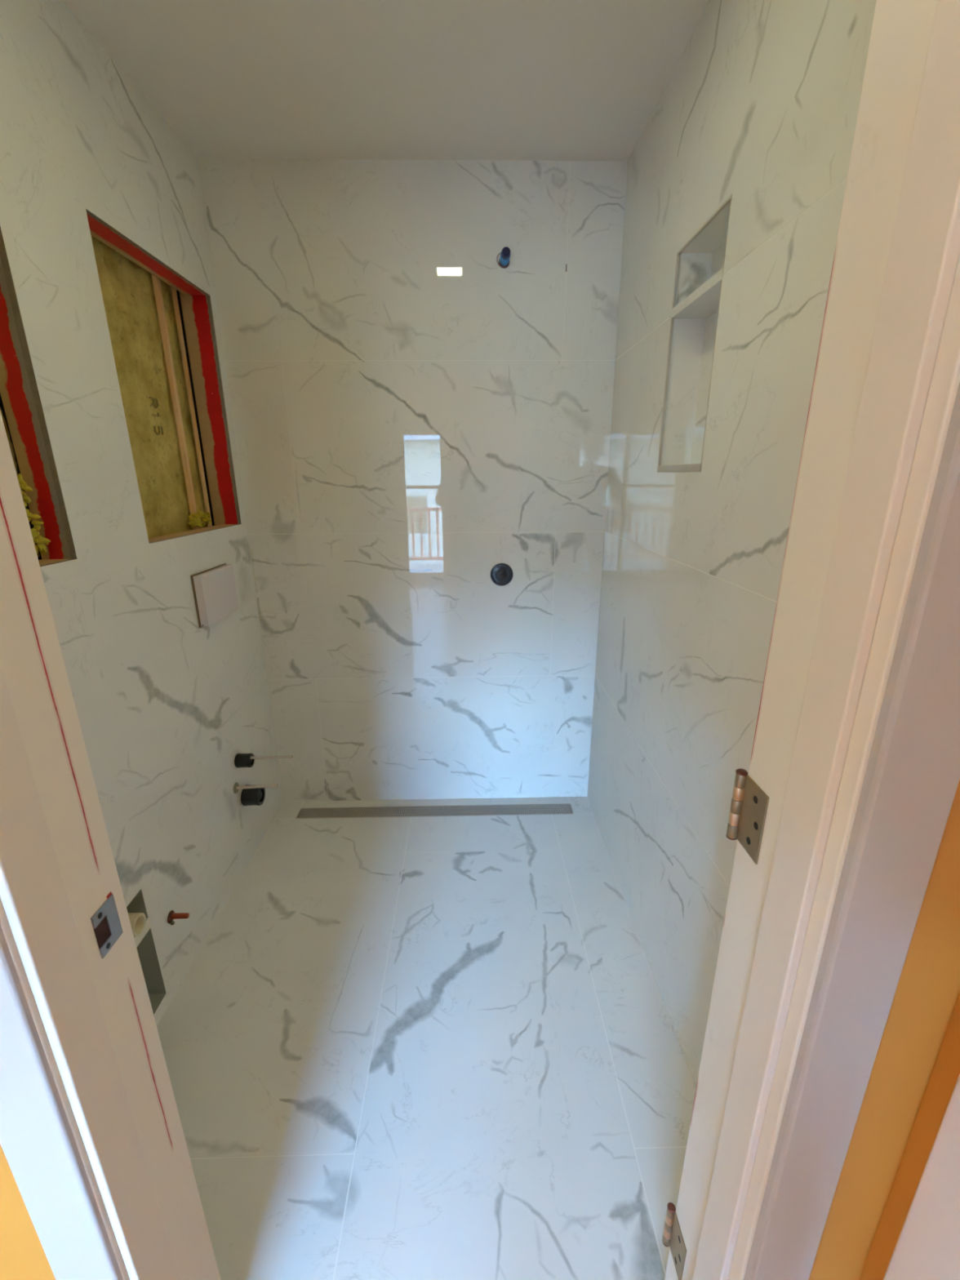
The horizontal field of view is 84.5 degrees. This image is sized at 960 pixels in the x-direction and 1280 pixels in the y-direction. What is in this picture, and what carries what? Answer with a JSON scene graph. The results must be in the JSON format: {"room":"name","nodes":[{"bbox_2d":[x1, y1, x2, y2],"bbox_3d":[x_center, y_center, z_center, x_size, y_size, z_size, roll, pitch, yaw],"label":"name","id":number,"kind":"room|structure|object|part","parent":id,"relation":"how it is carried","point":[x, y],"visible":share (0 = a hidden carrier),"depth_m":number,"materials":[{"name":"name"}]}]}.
{"room":"building under construction","nodes":[
{"label":"building under construction","id":0,"kind":"room"},
{"bbox_2d":[0,393,41,559],"bbox_3d":[-1.156,-0.195,1.289,0.040,2.520,1.573,-1,17,-1],"label":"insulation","id":1,"kind":"structure","parent":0,"point":[2,406],"depth_m":1.29},
{"bbox_2d":[0,0,284,1025],"bbox_3d":[-0.883,-0.174,1.301,0.013,2.370,1.533,-1,17,-1],"label":"wall","id":2,"kind":"structure","parent":0,"point":[166,704],"depth_m":1.30,"materials":[{"name":"tile"}]},
{"bbox_2d":[0,256,71,565],"bbox_3d":[-0.926,-0.442,0.749,0.086,0.784,0.629,-1,17,-1],"label":"wall opening","id":3,"kind":"object","parent":2,"relation":"attached to","point":[15,390],"depth_m":1.07,"materials":[{"name":"red paint"}]},
{"bbox_2d":[0,407,39,556],"bbox_3d":[-1.000,-0.443,0.755,0.098,0.736,0.605,-1,17,-1],"label":"insulation batt","id":4,"kind":"object","parent":3,"relation":"in","point":[2,416],"visible":0.15,"depth_m":1.08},
{"bbox_2d":[17,473,50,555],"bbox_3d":[-0.924,-0.241,1.040,0.036,0.165,0.146,1,17,4],"label":"loose wool","id":5,"kind":"object","parent":3,"relation":"on","point":[40,540],"visible":0.28,"depth_m":1.09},
{"bbox_2d":[126,888,166,1014],"bbox_3d":[-0.924,0.832,1.325,0.123,0.375,0.187,-1,17,-1],"label":"wall niche","id":6,"kind":"object","parent":2,"relation":"attached to","point":[144,943],"visible":0.1,"depth_m":1.42,"materials":[{"name":"white tile"}]},
{"bbox_2d":[128,912,146,936],"bbox_3d":[-0.908,0.707,1.309,0.127,0.060,0.060,-1,17,-1],"label":"pipe","id":7,"kind":"object","parent":6,"relation":"on","point":[137,920],"visible":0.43,"depth_m":1.32,"materials":[{"name":"beige plastic"}]},
{"bbox_3d":[-0.920,1.006,1.379,0.109,0.010,0.167,-1,17,-1],"label":"sill panel","id":8,"kind":"part","parent":6,"relation":"part of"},
{"bbox_2d":[86,213,237,542],"bbox_3d":[-0.950,-0.699,1.577,0.098,0.870,0.629,-1,17,-1],"label":"wall opening","id":9,"kind":"object","parent":2,"relation":"attached to","point":[194,306],"depth_m":1.79,"materials":[{"name":"red paint"}]},
{"bbox_2d":[90,235,191,538],"bbox_3d":[-1.045,-0.672,1.492,0.097,0.864,0.483,-1,17,-1],"label":"insulation batt","id":10,"kind":"object","parent":9,"relation":"attached to","point":[125,286],"visible":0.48,"depth_m":1.58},
{"bbox_2d":[148,396,164,435],"bbox_3d":[-1.001,-0.690,1.632,0.004,0.106,0.044,-1,17,-1],"label":"printed number","id":11,"kind":"object","parent":10,"relation":"attached to","point":[153,398],"visible":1,"depth_m":1.63,"materials":[{"name":"black paint"}]},
{"bbox_3d":[-0.995,-0.749,1.737,0.016,0.870,0.016,-1,17,-1],"label":"furring strip","id":12,"kind":"part","parent":9,"relation":"part of","materials":[{"name":"brown wood"}]},
{"bbox_2d":[147,271,208,529],"bbox_3d":[-1.062,-0.768,1.799,0.097,0.864,0.150,-1,17,-1],"label":"stud","id":13,"kind":"object","parent":9,"relation":"in","point":[168,303],"visible":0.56,"depth_m":1.80,"materials":[{"name":"brown wood"}]},
{"bbox_2d":[170,286,212,526],"bbox_3d":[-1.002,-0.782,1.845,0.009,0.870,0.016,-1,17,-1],"label":"stud","id":14,"kind":"object","parent":9,"relation":"attached to","point":[173,290],"visible":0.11,"depth_m":1.83,"materials":[{"name":"brown wood"}]},
{"bbox_2d":[187,507,210,527],"bbox_3d":[-0.979,-0.426,1.841,0.031,0.066,0.161,-2,17,-6],"label":"loose wool","id":15,"kind":"object","parent":9,"relation":"on","point":[195,520],"visible":1,"depth_m":1.83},
{"bbox_2d":[167,910,189,924],"bbox_3d":[-0.844,0.779,1.484,0.051,0.037,0.033,-1,17,-1],"label":"stub","id":16,"kind":"object","parent":2,"relation":"attached to","point":[171,916],"visible":1,"depth_m":1.48,"materials":[{"name":"orange metal"}]},
{"bbox_2d":[190,563,239,627],"bbox_3d":[-0.869,-0.152,1.745,0.030,0.165,0.236,-1,17,-1],"label":"cover plate","id":17,"kind":"object","parent":2,"relation":"attached to","point":[214,588],"visible":1,"depth_m":1.70,"materials":[{"name":"white plastic"}]},
{"bbox_2d":[240,784,265,806],"bbox_3d":[-0.850,0.582,1.978,0.062,0.077,0.077,-1,17,-1],"label":"valve collar","id":18,"kind":"object","parent":2,"relation":"attached to","point":[249,797],"visible":0.84,"depth_m":1.95,"materials":[{"name":"black plastic"}]},
{"bbox_2d":[233,782,278,793],"bbox_3d":[-0.805,0.531,1.901,0.150,0.039,0.039,-1,17,-1],"label":"rod","id":19,"kind":"object","parent":2,"relation":"attached to","point":[236,787],"visible":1,"depth_m":1.90,"materials":[{"name":"silver plastic"}]},
{"bbox_3d":[-0.805,0.529,1.902,0.150,0.016,0.011,-1,17,-2],"label":"rod","id":20,"kind":"part","parent":19,"relation":"part of","materials":[{"name":"clear plastic"}]},
{"bbox_2d":[234,753,293,768],"bbox_3d":[-0.781,0.437,1.919,0.200,0.052,0.052,-1,17,-1],"label":"valve collar","id":21,"kind":"object","parent":2,"relation":"attached to","point":[242,760],"visible":1,"depth_m":1.91,"materials":[{"name":"black plastic"}]},
{"bbox_3d":[-0.758,0.426,1.916,0.155,0.012,0.010,-1,17,-1],"label":"rod","id":22,"kind":"part","parent":21,"relation":"part of","materials":[{"name":"clear plastic"}]},
{"bbox_2d":[62,0,709,160],"bbox_3d":[-0.194,-1.326,0.969,1.417,0.020,1.553,-1,17,-1],"label":"ceiling","id":23,"kind":"structure","parent":0,"point":[503,80],"depth_m":1.32,"materials":[{"name":"paint"}]},
{"bbox_2d":[171,158,627,801],"bbox_3d":[-0.255,-0.441,2.066,1.977,2.520,0.060,-1,17,-1],"label":"wall","id":24,"kind":"structure","parent":0,"point":[416,415],"depth_m":1.96,"materials":[{"name":"tile"}]},
{"bbox_2d":[490,563,513,586],"bbox_3d":[0.086,-0.256,2.084,0.091,0.091,0.031,-1,17,-1],"label":"valve","id":25,"kind":"object","parent":24,"relation":"attached to","point":[501,574],"visible":1,"depth_m":2.09,"materials":[{"name":"black plastic"}]},
{"bbox_2d":[496,246,510,268],"bbox_3d":[0.079,-1.269,1.749,0.044,0.042,0.070,-1,17,-1],"label":"pipe stub","id":26,"kind":"object","parent":24,"relation":"attached to","point":[504,261],"visible":1,"depth_m":1.74,"materials":[{"name":"blue plastic"}]},
{"bbox_2d":[156,796,696,1279],"bbox_3d":[-0.182,0.959,1.659,1.377,0.013,1.553,-1,17,-1],"label":"floor","id":27,"kind":"structure","parent":0,"point":[413,1047],"depth_m":1.32,"materials":[{"name":"tile"}]},
{"bbox_2d":[295,803,573,818],"bbox_3d":[-0.194,0.755,2.314,1.198,0.014,0.075,-1,17,-1],"label":"linear drain","id":28,"kind":"object","parent":27,"relation":"in","point":[557,808],"visible":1,"depth_m":2.31,"materials":[{"name":"metal"}]},
{"bbox_2d":[0,779,959,1279],"bbox_3d":[-0.794,0.049,0.413,2.627,2.470,0.022,-1,17,-1],"label":"wall","id":29,"kind":"structure","parent":0,"point":[927,992],"depth_m":0.57,"materials":[{"name":"orange paint"}]},
{"bbox_2d":[587,0,876,1088],"bbox_3d":[0.507,-0.189,1.327,0.013,2.370,1.533,-1,17,-1],"label":"wall","id":30,"kind":"structure","parent":0,"point":[759,107],"depth_m":1.16,"materials":[{"name":"tile"}]},
{"bbox_2d":[657,194,732,472],"bbox_3d":[0.546,-0.679,1.257,0.101,0.533,0.308,-1,17,-1],"label":"shower niche","id":31,"kind":"object","parent":30,"relation":"attached to","point":[700,263],"visible":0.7,"depth_m":1.36,"materials":[{"name":"tile"}]},
{"bbox_3d":[0.538,-0.719,1.401,0.089,0.523,0.010,-1,17,-1],"label":"panel","id":32,"kind":"part","parent":31,"relation":"part of","materials":[{"name":"tile"}]},
{"bbox_3d":[0.540,-0.929,1.179,0.089,0.010,0.288,-1,17,-1],"label":"panel","id":33,"kind":"part","parent":31,"relation":"part of","materials":[{"name":"tile"}]},
{"bbox_3d":[0.591,-0.675,1.259,0.010,0.523,0.288,-1,17,-1],"label":"panel","id":34,"kind":"part","parent":31,"relation":"part of","materials":[{"name":"tile"}]},
{"bbox_2d":[859,993,959,1279],"bbox_3d":[0.561,0.570,-1.268,0.100,2.460,3.558,-1,17,-1],"label":"wall","id":35,"kind":"structure","parent":0,"point":[945,1073],"depth_m":0.57,"materials":[{"name":"orange paint"}]},
{"bbox_2d":[883,1073,959,1279],"bbox_3d":[0.470,0.256,0.417,0.012,2.060,0.085,-1,17,-1],"label":"trim","id":36,"kind":"structure","parent":35,"relation":"attached to","point":[927,1247],"depth_m":0.54,"materials":[{"name":"white paint"}]},
{"bbox_3d":[-0.170,0.060,0.504,1.417,2.390,0.159,-1,17,-1],"label":"wall","id":37,"kind":"structure","parent":0,"visible":0},
{"bbox_2d":[0,0,959,1279],"bbox_3d":[-0.061,0.195,0.540,0.915,2.110,0.174,-1,17,-1],"label":"door frame","id":38,"kind":"structure","parent":37,"relation":"attached to","point":[855,754],"depth_m":0.51,"materials":[{"name":"white paint"}]},
{"bbox_3d":[-0.481,0.221,0.471,0.073,2.105,0.010,-1,17,-1],"label":"casing","id":39,"kind":"part","parent":38,"relation":"part of","materials":[{"name":"white paint"}]},
{"bbox_2d":[90,893,123,958],"bbox_3d":[-0.443,0.340,0.629,0.003,0.059,0.037,-1,17,-1],"label":"strike plate","id":40,"kind":"object","parent":38,"relation":"attached to","point":[106,924],"visible":1,"depth_m":0.63,"materials":[{"name":"metal"}]},
{"bbox_2d":[662,1202,686,1279],"bbox_3d":[0.317,0.988,0.865,0.013,0.095,0.058,-1,17,-1],"label":"door hinge","id":41,"kind":"object","parent":38,"relation":"attached to","point":[673,1237],"visible":1,"depth_m":0.87,"materials":[{"name":"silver metal"}]},
{"bbox_2d":[725,768,768,864],"bbox_3d":[0.313,0.207,0.622,0.013,0.095,0.058,-1,17,-1],"label":"door hinge","id":42,"kind":"object","parent":38,"relation":"attached to","point":[749,803],"visible":1,"depth_m":0.62,"materials":[{"name":"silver metal"}]},
{"bbox_3d":[0.362,0.216,0.473,0.072,2.105,0.015,-1,17,-1],"label":"casing","id":43,"kind":"part","parent":38,"relation":"part of","materials":[{"name":"white paint"}]}
]}

